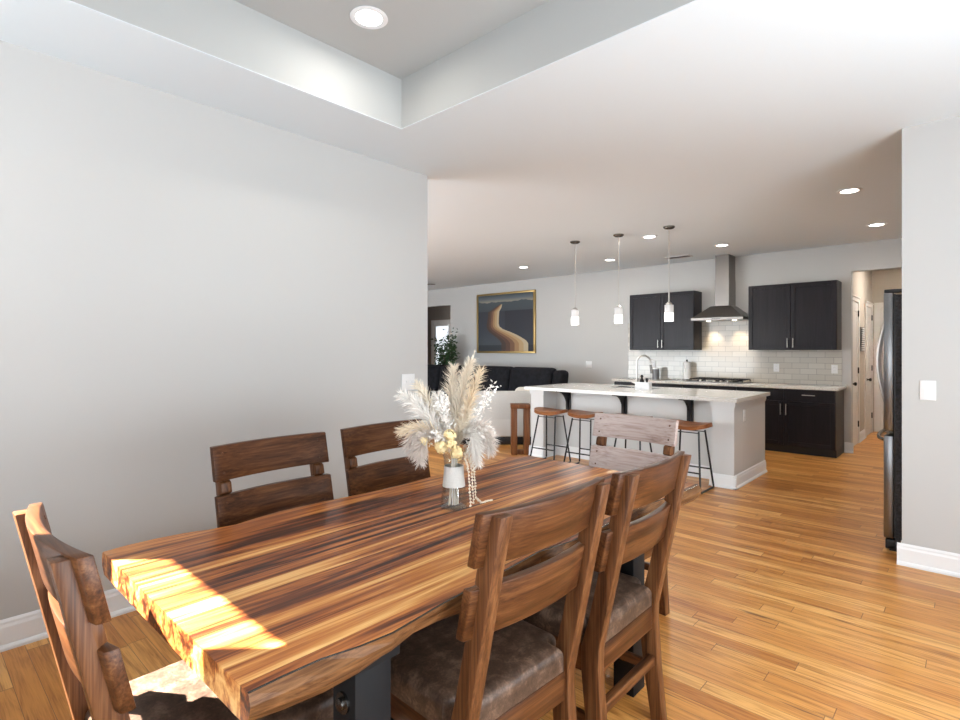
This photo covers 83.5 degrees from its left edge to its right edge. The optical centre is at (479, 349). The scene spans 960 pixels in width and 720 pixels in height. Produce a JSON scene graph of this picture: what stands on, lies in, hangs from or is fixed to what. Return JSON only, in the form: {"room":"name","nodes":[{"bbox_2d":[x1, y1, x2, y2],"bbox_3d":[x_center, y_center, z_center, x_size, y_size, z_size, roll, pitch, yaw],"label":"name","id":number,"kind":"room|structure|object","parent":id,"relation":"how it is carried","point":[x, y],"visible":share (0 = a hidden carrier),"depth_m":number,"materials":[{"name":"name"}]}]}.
{"room":"dining room","nodes":[
{"label":"dining room","id":0,"kind":"room"},
{"bbox_2d":[0,40,427,619],"bbox_3d":[-1.703,-0.022,3.179,0.120,2.845,3.614,0,0,43],"label":"wall","id":1,"kind":"structure","parent":0,"point":[181,278],"depth_m":3.03,"materials":[{"name":"grey paint"}]},
{"bbox_2d":[0,588,135,651],"bbox_3d":[-1.609,1.330,3.173,0.026,0.140,3.494,0,0,43],"label":"baseboard","id":2,"kind":"structure","parent":1,"relation":"attached to","point":[26,628],"depth_m":2.58,"materials":[{"name":"white"}]},
{"bbox_2d":[402,374,414,390],"bbox_3d":[-0.570,0.257,4.307,0.020,0.130,0.130,0,0,43],"label":"light switch","id":3,"kind":"object","parent":1,"relation":"attached to","point":[407,379],"visible":0.84,"depth_m":4.31,"materials":[{"name":"white plastic"}]},
{"bbox_2d":[428,306,449,391],"bbox_3d":[-0.587,-0.022,15.022,4.000,2.845,0.120,0,0,43],"label":"wall","id":4,"kind":"structure","parent":0,"point":[440,312],"depth_m":15.62,"materials":[{"name":"grey paint"}]},
{"bbox_2d":[431,319,449,392],"bbox_3d":[-1.080,0.270,15.373,0.900,2.260,0.030,0,0,43],"label":"door","id":5,"kind":"structure","parent":4,"relation":"in","point":[437,326],"depth_m":15.51,"materials":[{"name":"white"}]},
{"bbox_2d":[0,0,959,290],"bbox_3d":[0.080,-1.633,8.065,14.600,0.375,13.220,0,0,43],"label":"ceiling","id":6,"kind":"structure","parent":0,"point":[740,124],"depth_m":3.19,"materials":[{"name":"white paint"}]},
{"bbox_2d":[350,6,387,28],"bbox_3d":[-0.590,-1.764,2.860,0.200,0.010,0.200,0,0,43],"label":"recessed light","id":7,"kind":"object","parent":6,"relation":"in","point":[367,17],"visible":1,"depth_m":2.85,"materials":[{"name":"white plastic"}]},
{"bbox_2d":[570,241,579,324],"bbox_3d":[1.265,-0.890,7.164,0.132,1.107,0.132,0,0,43],"label":"pendant lamp","id":8,"kind":"object","parent":6,"relation":"hanging from","point":[574,312],"visible":1,"depth_m":7.13,"materials":[{"name":"white glass"}]},
{"bbox_2d":[613,233,623,322],"bbox_3d":[1.733,-0.890,6.734,0.132,1.107,0.132,0,0,43],"label":"pendant lamp","id":9,"kind":"object","parent":6,"relation":"hanging from","point":[618,311],"visible":1,"depth_m":6.71,"materials":[{"name":"white glass"}]},
{"bbox_2d":[641,235,657,238],"bbox_3d":[2.158,-1.439,6.850,0.200,0.010,0.200,0,0,43],"label":"recessed light","id":10,"kind":"object","parent":6,"relation":"in","point":[645,236],"visible":1,"depth_m":6.82,"materials":[{"name":"white plastic"}]},
{"bbox_2d":[663,225,674,320],"bbox_3d":[2.211,-0.890,6.295,0.132,1.107,0.132,0,0,43],"label":"pendant lamp","id":11,"kind":"object","parent":6,"relation":"hanging from","point":[668,308],"visible":1,"depth_m":6.27,"materials":[{"name":"white glass"}]},
{"bbox_2d":[664,254,692,258],"bbox_3d":[3.070,-1.438,8.317,0.380,0.011,0.180,0,0,43],"label":"ceiling vent","id":12,"kind":"object","parent":6,"relation":"in","point":[687,255],"visible":1,"depth_m":8.28,"materials":[{"name":"white metal"}]},
{"bbox_2d":[714,244,729,246],"bbox_3d":[3.330,-1.439,7.404,0.200,0.010,0.200,0,0,43],"label":"recessed light","id":13,"kind":"object","parent":6,"relation":"in","point":[717,245],"visible":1,"depth_m":7.40,"materials":[{"name":"white plastic"}]},
{"bbox_2d":[836,187,862,194],"bbox_3d":[3.348,-1.439,4.874,0.200,0.010,0.200,0,0,43],"label":"recessed light","id":14,"kind":"object","parent":6,"relation":"in","point":[855,189],"visible":1,"depth_m":4.85,"materials":[{"name":"white"}]},
{"bbox_2d":[866,223,886,226],"bbox_3d":[4.566,-1.439,6.194,0.200,0.010,0.200,0,0,43],"label":"recessed light","id":15,"kind":"object","parent":6,"relation":"in","point":[873,224],"visible":1,"depth_m":6.18,"materials":[{"name":"white"}]},
{"bbox_2d":[0,421,959,719],"bbox_3d":[0.019,1.430,7.998,14.600,0.060,13.400,0,0,43],"label":"floor","id":16,"kind":"structure","parent":0,"point":[788,600],"depth_m":2.77,"materials":[{"name":"brown wood"}]},
{"bbox_2d":[12,502,332,719],"bbox_3d":[-0.737,0.889,1.345,0.512,1.022,0.606,0,0,43],"label":"dining chair","id":17,"kind":"object","parent":16,"relation":"on","point":[66,580],"visible":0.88,"depth_m":1.14,"materials":[{"name":"brown wood"}]},
{"bbox_2d":[85,660,332,719],"bbox_3d":[-0.692,0.924,1.395,0.480,0.078,0.473,0,0,43],"label":"seat cushion","id":18,"kind":"object","parent":17,"relation":"on","point":[174,691],"depth_m":1.36,"materials":[{"name":"brown leather"}]},
{"bbox_2d":[210,432,333,527],"bbox_3d":[-0.688,0.889,2.128,0.606,1.022,0.512,0,0,40],"label":"dining chair","id":19,"kind":"object","parent":16,"relation":"on","point":[229,461],"visible":0.41,"depth_m":2.26,"materials":[{"name":"brown wood"}]},
{"bbox_2d":[340,419,430,496],"bbox_3d":[-0.299,0.889,2.591,0.606,1.022,0.512,0,0,41],"label":"dining chair","id":20,"kind":"object","parent":16,"relation":"on","point":[363,439],"visible":0.35,"depth_m":2.70,"materials":[{"name":"brown wood"}]},
{"bbox_2d":[102,456,701,719],"bbox_3d":[-0.075,1.010,2.068,1.074,0.780,2.080,0,0,43],"label":"dining table","id":21,"kind":"object","parent":16,"relation":"on","point":[280,610],"visible":0.58,"depth_m":1.47,"materials":[{"name":"brown wood"}]},
{"bbox_2d":[440,453,464,504],"bbox_3d":[-0.103,0.511,2.122,0.106,0.216,0.106,0,0,43],"label":"glass vase","id":22,"kind":"object","parent":21,"relation":"on","point":[453,477],"visible":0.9,"depth_m":2.09,"materials":[{"name":"white"}]},
{"bbox_2d":[393,388,452,504],"bbox_3d":[-0.227,0.374,2.118,0.232,0.467,0.135,0,0,-14],"label":"pampas plume","id":23,"kind":"object","parent":22,"relation":"in","point":[417,406],"visible":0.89,"depth_m":2.11},
{"bbox_2d":[393,416,453,504],"bbox_3d":[-0.212,0.432,2.084,0.252,0.352,0.095,0,0,-12],"label":"pampas plume","id":24,"kind":"object","parent":22,"relation":"in","point":[409,426],"visible":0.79,"depth_m":2.07},
{"bbox_2d":[420,437,449,452],"bbox_3d":[-0.159,0.469,2.080,0.153,0.277,0.039,0,0,-19],"label":"hydrangea","id":25,"kind":"object","parent":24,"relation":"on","point":[426,439],"visible":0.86,"depth_m":2.05,"materials":[{"name":"yellow plant"}]},
{"bbox_2d":[434,441,455,466],"bbox_3d":[-0.119,0.475,2.057,0.055,0.265,0.133,0,0,43],"label":"hydrangea","id":26,"kind":"object","parent":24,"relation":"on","point":[441,446],"visible":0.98,"depth_m":2.01,"materials":[{"name":"yellow plant"}]},
{"bbox_2d":[409,426,440,468],"bbox_3d":[-0.202,0.446,2.094,0.109,0.324,0.189,0,0,43],"label":"pampas plume","id":27,"kind":"object","parent":22,"relation":"in","point":[422,450],"visible":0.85,"depth_m":2.05},
{"bbox_2d":[396,420,455,504],"bbox_3d":[-0.219,0.432,2.116,0.230,0.351,0.119,0,0,-17],"label":"pampas plume","id":28,"kind":"object","parent":22,"relation":"in","point":[408,442],"visible":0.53,"depth_m":2.08},
{"bbox_2d":[410,378,456,500],"bbox_3d":[-0.194,0.358,2.155,0.178,0.500,0.128,0,0,43],"label":"pampas plume","id":29,"kind":"object","parent":22,"relation":"in","point":[423,391],"visible":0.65,"depth_m":2.16},
{"bbox_2d":[428,388,455,501],"bbox_3d":[-0.145,0.379,2.153,0.139,0.457,0.125,0,0,43],"label":"pampas plume","id":30,"kind":"object","parent":22,"relation":"in","point":[435,394],"visible":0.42,"depth_m":2.15},
{"bbox_2d":[428,428,457,503],"bbox_3d":[-0.139,0.449,2.061,0.148,0.316,0.075,0,0,-29],"label":"branch","id":31,"kind":"object","parent":22,"relation":"in","point":[438,437],"visible":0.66,"depth_m":2.04,"materials":[{"name":"white plant"}]},
{"bbox_2d":[432,393,456,503],"bbox_3d":[-0.137,0.383,2.076,0.095,0.450,0.104,0,0,1],"label":"branch","id":32,"kind":"object","parent":22,"relation":"in","point":[444,418],"visible":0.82,"depth_m":2.08,"materials":[{"name":"white plant"}]},
{"bbox_2d":[443,429,456,504],"bbox_3d":[-0.120,0.454,2.066,0.050,0.308,0.108,0,0,-10],"label":"hydrangea","id":33,"kind":"object","parent":22,"relation":"in","point":[451,434],"visible":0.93,"depth_m":2.02,"materials":[{"name":"yellow plant"}]},
{"bbox_2d":[446,439,456,464],"bbox_3d":[-0.097,0.471,2.060,0.040,0.273,0.123,0,0,13],"label":"hydrangea","id":34,"kind":"object","parent":22,"relation":"in","point":[451,443],"visible":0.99,"depth_m":2.01,"materials":[{"name":"yellow plant"}]},
{"bbox_2d":[441,362,462,427],"bbox_3d":[-0.108,0.324,2.174,0.116,0.568,0.130,0,0,43],"label":"pampas plume","id":35,"kind":"object","parent":22,"relation":"in","point":[452,370],"visible":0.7,"depth_m":2.16},
{"bbox_2d":[449,446,462,500],"bbox_3d":[-0.091,0.484,2.064,0.050,0.247,0.122,0,0,-7],"label":"hydrangea","id":36,"kind":"object","parent":22,"relation":"in","point":[456,453],"visible":0.89,"depth_m":2.02,"materials":[{"name":"yellow plant"}]},
{"bbox_2d":[448,405,473,465],"bbox_3d":[-0.071,0.409,2.092,0.121,0.397,0.113,0,0,43],"label":"pampas plume","id":37,"kind":"object","parent":22,"relation":"in","point":[461,424],"visible":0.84,"depth_m":2.09},
{"bbox_2d":[449,356,478,504],"bbox_3d":[-0.067,0.311,2.145,0.140,0.593,0.124,0,0,-14],"label":"pampas plume","id":38,"kind":"object","parent":22,"relation":"in","point":[467,370],"visible":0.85,"depth_m":2.13},
{"bbox_2d":[463,452,471,506],"bbox_3d":[-0.059,0.498,2.081,0.064,0.209,0.028,0,0,43],"label":"strand","id":39,"kind":"object","parent":22,"relation":"in","point":[464,453],"visible":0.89,"depth_m":2.06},
{"bbox_2d":[449,364,489,504],"bbox_3d":[-0.033,0.329,2.098,0.143,0.557,0.121,0,0,43],"label":"pampas plume","id":40,"kind":"object","parent":22,"relation":"in","point":[472,392],"visible":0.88,"depth_m":2.09},
{"bbox_2d":[466,452,474,503],"bbox_3d":[-0.048,0.495,2.099,0.060,0.206,0.022,0,0,30],"label":"strand","id":41,"kind":"object","parent":22,"relation":"in","point":[472,486],"visible":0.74,"depth_m":2.09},
{"bbox_2d":[454,425,487,504],"bbox_3d":[-0.038,0.442,2.059,0.154,0.332,0.110,0,0,13],"label":"pampas plume","id":42,"kind":"object","parent":22,"relation":"in","point":[475,453],"visible":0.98,"depth_m":2.05},
{"bbox_2d":[453,416,499,463],"bbox_3d":[-0.016,0.424,2.086,0.207,0.367,0.123,0,0,-1],"label":"pampas plume","id":43,"kind":"object","parent":22,"relation":"in","point":[490,435],"visible":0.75,"depth_m":2.07},
{"bbox_2d":[457,421,495,502],"bbox_3d":[-0.018,0.438,2.074,0.162,0.338,0.094,0,0,9],"label":"branch","id":44,"kind":"object","parent":22,"relation":"in","point":[479,426],"visible":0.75,"depth_m":2.06,"materials":[{"name":"white plant"}]},
{"bbox_2d":[464,447,492,503],"bbox_3d":[-0.001,0.500,2.151,0.138,0.235,0.038,0,0,-32],"label":"strand","id":45,"kind":"object","parent":22,"relation":"in","point":[466,449],"visible":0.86,"depth_m":2.14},
{"bbox_2d":[462,380,500,424],"bbox_3d":[-0.014,0.360,2.115,0.198,0.494,0.090,0,0,12],"label":"branch","id":46,"kind":"object","parent":22,"relation":"in","point":[481,402],"visible":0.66,"depth_m":2.11,"materials":[{"name":"white plant"}]},
{"bbox_2d":[431,327,460,392],"bbox_3d":[-0.792,0.449,12.092,0.814,1.900,0.506,0,0,22],"label":"ficus plant","id":47,"kind":"object","parent":16,"relation":"on","point":[449,349],"visible":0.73,"depth_m":11.99,"materials":[{"name":"green plant"}]},
{"bbox_2d":[456,391,530,444],"bbox_3d":[0.217,1.008,8.389,1.220,0.785,0.920,0,0,0],"label":"armchair","id":48,"kind":"object","parent":16,"relation":"on","point":[500,413],"visible":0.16,"depth_m":7.93,"materials":[{"name":"white fabric"}]},
{"bbox_2d":[515,387,529,390],"bbox_3d":[0.687,0.688,8.334,0.300,0.220,0.350,0,0,0],"label":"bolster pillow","id":49,"kind":"object","parent":48,"relation":"on","point":[518,388],"visible":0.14,"depth_m":8.21,"materials":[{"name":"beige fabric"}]},
{"bbox_2d":[428,364,568,411],"bbox_3d":[-0.297,0.843,10.550,4.280,1.055,0.949,0,0,43],"label":"recliner sofa","id":50,"kind":"object","parent":16,"relation":"on","point":[510,378],"visible":0.17,"depth_m":10.09,"materials":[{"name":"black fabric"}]},
{"bbox_2d":[428,364,443,390],"bbox_3d":[-1.146,0.593,11.732,0.942,0.555,0.348,0,0,43],"label":"sofa","id":51,"kind":"object","parent":50,"relation":"on","point":[434,370],"depth_m":11.40,"materials":[{"name":"black fabric"}]},
{"bbox_2d":[438,365,476,391],"bbox_3d":[-0.447,0.593,11.089,0.942,0.555,0.348,0,0,43],"label":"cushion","id":52,"kind":"object","parent":50,"relation":"on","point":[443,368],"depth_m":11.18,"materials":[{"name":"black fabric"}]},
{"bbox_2d":[472,366,513,390],"bbox_3d":[0.252,0.593,10.446,0.942,0.555,0.348,0,0,43],"label":"cushion","id":53,"kind":"object","parent":50,"relation":"on","point":[501,374],"depth_m":10.24,"materials":[{"name":"black fabric"}]},
{"bbox_2d":[508,367,556,390],"bbox_3d":[0.952,0.593,9.803,0.942,0.555,0.348,0,0,43],"label":"cushion","id":54,"kind":"object","parent":50,"relation":"on","point":[517,376],"depth_m":9.71,"materials":[{"name":"black fabric"}]},
{"bbox_2d":[391,477,609,719],"bbox_3d":[-0.001,0.889,1.601,0.512,1.022,0.606,0,0,-45],"label":"dining chair","id":55,"kind":"object","parent":16,"relation":"on","point":[483,661],"visible":0.92,"depth_m":1.45,"materials":[{"name":"brown wood"}]},
{"bbox_2d":[391,613,563,719],"bbox_3d":[-0.048,0.924,1.648,0.480,0.078,0.473,0,0,-45],"label":"seat cushion","id":56,"kind":"object","parent":55,"relation":"on","point":[525,660],"depth_m":1.51,"materials":[{"name":"brown leather"}]},
{"bbox_2d":[510,403,529,454],"bbox_3d":[0.543,1.062,7.261,0.260,0.674,0.190,0,0,0],"label":"side table","id":57,"kind":"object","parent":16,"relation":"on","point":[514,406],"visible":0.98,"depth_m":7.17,"materials":[{"name":"brown wood"}]},
{"bbox_2d":[530,407,570,462],"bbox_3d":[0.869,1.063,6.677,0.440,0.675,0.372,0,0,43],"label":"bar stool","id":58,"kind":"object","parent":16,"relation":"on","point":[538,410],"visible":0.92,"depth_m":6.67,"materials":[{"name":"brown wood"}]},
{"bbox_2d":[563,409,602,463],"bbox_3d":[1.242,1.063,6.389,0.440,0.675,0.372,0,0,43],"label":"bar stool","id":59,"kind":"object","parent":16,"relation":"on","point":[580,414],"visible":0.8,"depth_m":6.39,"materials":[{"name":"brown wood"}]},
{"bbox_2d":[523,450,690,719],"bbox_3d":[0.396,0.889,2.004,0.606,1.022,0.512,0,0,42],"label":"dining chair","id":60,"kind":"object","parent":16,"relation":"on","point":[621,611],"visible":0.74,"depth_m":1.82,"materials":[{"name":"brown wood"}]},
{"bbox_2d":[523,571,651,642],"bbox_3d":[0.347,0.924,2.049,0.473,0.078,0.480,0,0,42],"label":"seat cushion","id":61,"kind":"object","parent":60,"relation":"on","point":[632,600],"depth_m":1.87,"materials":[{"name":"brown leather"}]},
{"bbox_2d":[614,413,652,451],"bbox_3d":[1.691,1.063,5.976,0.440,0.675,0.372,0,0,43],"label":"bar stool","id":62,"kind":"object","parent":16,"relation":"on","point":[617,413],"visible":0.09,"depth_m":5.98,"materials":[{"name":"black metal"}]},
{"bbox_2d":[589,413,678,615],"bbox_3d":[0.695,0.889,2.877,0.606,1.022,0.512,0,0,-44],"label":"dining chair","id":63,"kind":"object","parent":16,"relation":"on","point":[630,427],"visible":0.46,"depth_m":3.04,"materials":[{"name":"brown wood"}]},
{"bbox_2d":[528,390,766,489],"bbox_3d":[1.973,0.964,6.659,2.602,0.872,1.106,0,0,43],"label":"kitchen island","id":64,"kind":"object","parent":16,"relation":"on","point":[736,446],"visible":0.75,"depth_m":6.07,"materials":[{"name":"grey paint"}]},
{"bbox_2d":[524,383,769,402],"bbox_3d":[1.967,0.504,6.671,2.665,0.039,1.175,0,0,43],"label":"island countertop","id":65,"kind":"structure","parent":64,"relation":"on","point":[734,396],"depth_m":6.29,"materials":[{"name":"stone"}]},
{"bbox_2d":[629,355,652,388],"bbox_3d":[2.044,0.272,6.785,0.301,0.426,0.086,0,0,-1],"label":"kitchen faucet","id":66,"kind":"object","parent":65,"relation":"on","point":[648,357],"visible":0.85,"depth_m":6.77,"materials":[{"name":"silver metal"}]},
{"bbox_2d":[635,382,651,389],"bbox_3d":[1.990,0.437,6.552,0.170,0.094,0.100,0,0,39],"label":"soap caddy","id":67,"kind":"object","parent":65,"relation":"on","point":[638,385],"visible":0.99,"depth_m":6.51,"materials":[{"name":"white stone"}]},
{"bbox_2d":[743,409,745,421],"bbox_3d":[2.770,0.685,5.631,0.009,0.120,0.075,0,0,43],"label":"wall outlet","id":68,"kind":"object","parent":64,"relation":"attached to","point":[744,411],"visible":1,"depth_m":5.62,"materials":[{"name":"white plastic"}]},
{"bbox_2d":[614,381,682,387],"bbox_3d":[2.875,0.963,8.861,1.158,0.874,0.637,0,0,43],"label":"base cabinet","id":69,"kind":"object","parent":16,"relation":"on","point":[615,382],"visible":0.02,"depth_m":8.52,"materials":[{"name":"brown wood"}]},
{"bbox_2d":[612,377,846,390],"bbox_3d":[3.608,0.505,8.186,3.210,0.040,0.637,0,0,43],"label":"countertop","id":70,"kind":"structure","parent":69,"relation":"on","point":[665,381],"depth_m":7.64,"materials":[{"name":"stone"}]},
{"bbox_2d":[652,368,659,378],"bbox_3d":[2.942,0.390,9.005,0.122,0.189,0.122,0,0,43],"label":"canister","id":71,"kind":"object","parent":70,"relation":"on","point":[655,375],"visible":0.84,"depth_m":8.96,"materials":[{"name":"grey metal"}]},
{"bbox_2d":[682,360,691,379],"bbox_3d":[3.344,0.317,8.690,0.150,0.334,0.150,0,0,43],"label":"paper towel holder","id":72,"kind":"object","parent":70,"relation":"on","point":[686,365],"visible":0.98,"depth_m":8.64,"materials":[{"name":"white paper"}]},
{"bbox_2d":[686,377,751,383],"bbox_3d":[3.628,0.459,8.171,0.800,0.052,0.500,0,0,43],"label":"gas cooktop","id":73,"kind":"object","parent":70,"relation":"in","point":[700,379],"visible":1,"depth_m":8.08,"materials":[{"name":"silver metal"}]},
{"bbox_2d":[670,419,714,493],"bbox_3d":[2.123,1.063,5.470,0.440,0.675,0.372,0,0,43],"label":"bar stool","id":74,"kind":"object","parent":16,"relation":"on","point":[683,425],"visible":0.74,"depth_m":5.39,"materials":[{"name":"brown wood"}]},
{"bbox_2d":[683,384,736,389],"bbox_3d":[3.591,0.963,8.202,0.783,0.874,0.637,0,0,43],"label":"base cabinet","id":75,"kind":"object","parent":16,"relation":"on","point":[684,385],"visible":0.02,"depth_m":7.98,"materials":[{"name":"brown wood"}]},
{"bbox_2d":[737,387,843,457],"bbox_3d":[4.322,0.963,7.530,1.199,0.874,0.637,0,0,43],"label":"base cabinet","id":76,"kind":"object","parent":16,"relation":"on","point":[797,421],"visible":0.7,"depth_m":7.20,"materials":[{"name":"brown wood"}]},
{"bbox_2d":[876,289,901,551],"bbox_3d":[3.413,0.487,3.865,0.909,1.824,0.910,0,0,43],"label":"refrigerator","id":77,"kind":"object","parent":16,"relation":"on","point":[891,330],"visible":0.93,"depth_m":3.75,"materials":[{"name":"silver metal"}]},
{"bbox_2d":[428,238,901,442],"bbox_3d":[2.133,-0.022,10.075,11.700,2.845,0.120,0,0,43],"label":"wall","id":78,"kind":"structure","parent":0,"point":[560,345],"depth_m":9.72,"materials":[{"name":"grey paint"}]},
{"bbox_2d":[477,289,535,352],"bbox_3d":[0.531,-0.580,11.432,1.605,1.290,0.049,0,0,43],"label":"framed painting","id":79,"kind":"object","parent":78,"relation":"attached to","point":[506,321],"visible":1,"depth_m":11.38,"materials":[{"name":"gold metal"}]},
{"bbox_2d":[586,361,591,367],"bbox_3d":[2.034,0.270,10.071,0.125,0.125,0.020,0,0,43],"label":"light switch","id":80,"kind":"object","parent":78,"relation":"attached to","point":[588,363],"visible":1,"depth_m":10.07,"materials":[{"name":"white plastic"}]},
{"bbox_2d":[630,291,701,349],"bbox_3d":[3.045,-0.466,8.890,1.088,0.932,0.365,0,0,43],"label":"upper cabinet","id":81,"kind":"object","parent":78,"relation":"attached to","point":[649,330],"visible":0.98,"depth_m":8.74,"materials":[{"name":"black wood"}]},
{"bbox_2d":[691,254,747,321],"bbox_3d":[3.687,-0.944,8.206,0.750,0.999,0.500,0,0,43],"label":"range hood","id":82,"kind":"object","parent":78,"relation":"attached to","point":[725,308],"visible":0.99,"depth_m":8.15,"materials":[{"name":"silver metal"}]},
{"bbox_2d":[628,320,841,384],"bbox_3d":[3.795,0.007,8.457,3.179,0.954,0.012,0,0,43],"label":"backsplash","id":83,"kind":"structure","parent":78,"relation":"attached to","point":[724,353],"depth_m":8.30,"materials":[{"name":"tile"}]},
{"bbox_2d":[774,364,778,371],"bbox_3d":[4.362,0.260,7.920,0.075,0.120,0.009,0,0,43],"label":"wall outlet","id":84,"kind":"object","parent":78,"relation":"attached to","point":[776,366],"visible":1,"depth_m":7.92,"materials":[{"name":"white plastic"}]},
{"bbox_2d":[748,280,841,349],"bbox_3d":[4.431,-0.466,7.615,1.097,0.932,0.365,0,0,43],"label":"upper cabinet","id":85,"kind":"object","parent":78,"relation":"attached to","point":[803,315],"visible":1,"depth_m":7.46,"materials":[{"name":"black wood"}]},
{"bbox_2d":[831,365,837,373],"bbox_3d":[4.896,0.265,7.430,0.075,0.120,0.009,0,0,43],"label":"wall outlet","id":86,"kind":"object","parent":78,"relation":"attached to","point":[834,368],"visible":1,"depth_m":7.43,"materials":[{"name":"white plastic"}]},
{"bbox_2d":[844,442,853,452],"bbox_3d":[5.019,1.330,7.322,0.102,0.140,0.026,0,0,43],"label":"baseboard","id":87,"kind":"structure","parent":78,"relation":"attached to","point":[848,447],"depth_m":7.32,"materials":[{"name":"white"}]},
{"bbox_2d":[853,271,871,430],"bbox_3d":[5.876,-0.022,8.399,0.120,2.845,2.480,0,0,43],"label":"wall","id":88,"kind":"structure","parent":0,"point":[862,281],"depth_m":8.47,"materials":[{"name":"beige paint"}]},
{"bbox_2d":[853,294,860,445],"bbox_3d":[5.462,0.305,7.802,0.080,2.190,0.856,0,0,43],"label":"door","id":89,"kind":"structure","parent":88,"relation":"in","point":[856,300],"depth_m":7.95,"materials":[{"name":"white paint"}]},
{"bbox_2d":[860,327,864,350],"bbox_3d":[5.898,-0.165,8.311,0.032,0.370,0.480,0,0,43],"label":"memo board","id":90,"kind":"object","parent":88,"relation":"attached to","point":[862,330],"visible":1,"depth_m":8.26,"materials":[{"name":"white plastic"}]},
{"bbox_2d":[860,429,865,441],"bbox_3d":[5.943,1.330,8.365,0.026,0.140,0.620,0,0,43],"label":"baseboard","id":91,"kind":"structure","parent":88,"relation":"attached to","point":[862,433],"depth_m":8.38,"materials":[{"name":"white wood"}]},
{"bbox_2d":[864,300,873,436],"bbox_3d":[6.450,0.305,8.876,0.080,2.190,0.816,0,0,43],"label":"door","id":92,"kind":"structure","parent":88,"relation":"in","point":[868,306],"depth_m":8.85,"materials":[{"name":"white paint"}]},
{"bbox_2d":[872,268,901,430],"bbox_3d":[7.455,-0.022,8.713,2.020,2.845,0.120,0,0,43],"label":"wall","id":93,"kind":"structure","parent":0,"point":[882,280],"depth_m":9.18,"materials":[{"name":"beige paint"}]},
{"bbox_2d":[874,302,887,431],"bbox_3d":[7.120,0.295,8.925,0.940,2.210,0.022,0,0,43],"label":"door","id":94,"kind":"structure","parent":93,"relation":"in","point":[878,307],"depth_m":9.20,"materials":[{"name":"white paint"}]},
{"bbox_2d":[902,116,959,553],"bbox_3d":[3.557,-0.022,2.856,2.070,2.845,0.120,0,0,43],"label":"wall","id":95,"kind":"structure","parent":0,"point":[930,151],"depth_m":3.41,"materials":[{"name":"grey paint"}]},
{"bbox_2d":[920,380,935,400],"bbox_3d":[2.847,0.257,3.419,0.080,0.125,0.012,0,0,43],"label":"light switch","id":96,"kind":"object","parent":95,"relation":"attached to","point":[927,388],"visible":1,"depth_m":3.42,"materials":[{"name":"white plastic"}]},
{"bbox_2d":[897,542,959,577],"bbox_3d":[3.454,1.330,2.852,1.975,0.140,0.026,0,0,43],"label":"baseboard","id":97,"kind":"structure","parent":95,"relation":"attached to","point":[912,556],"depth_m":3.41,"materials":[{"name":"white wood"}]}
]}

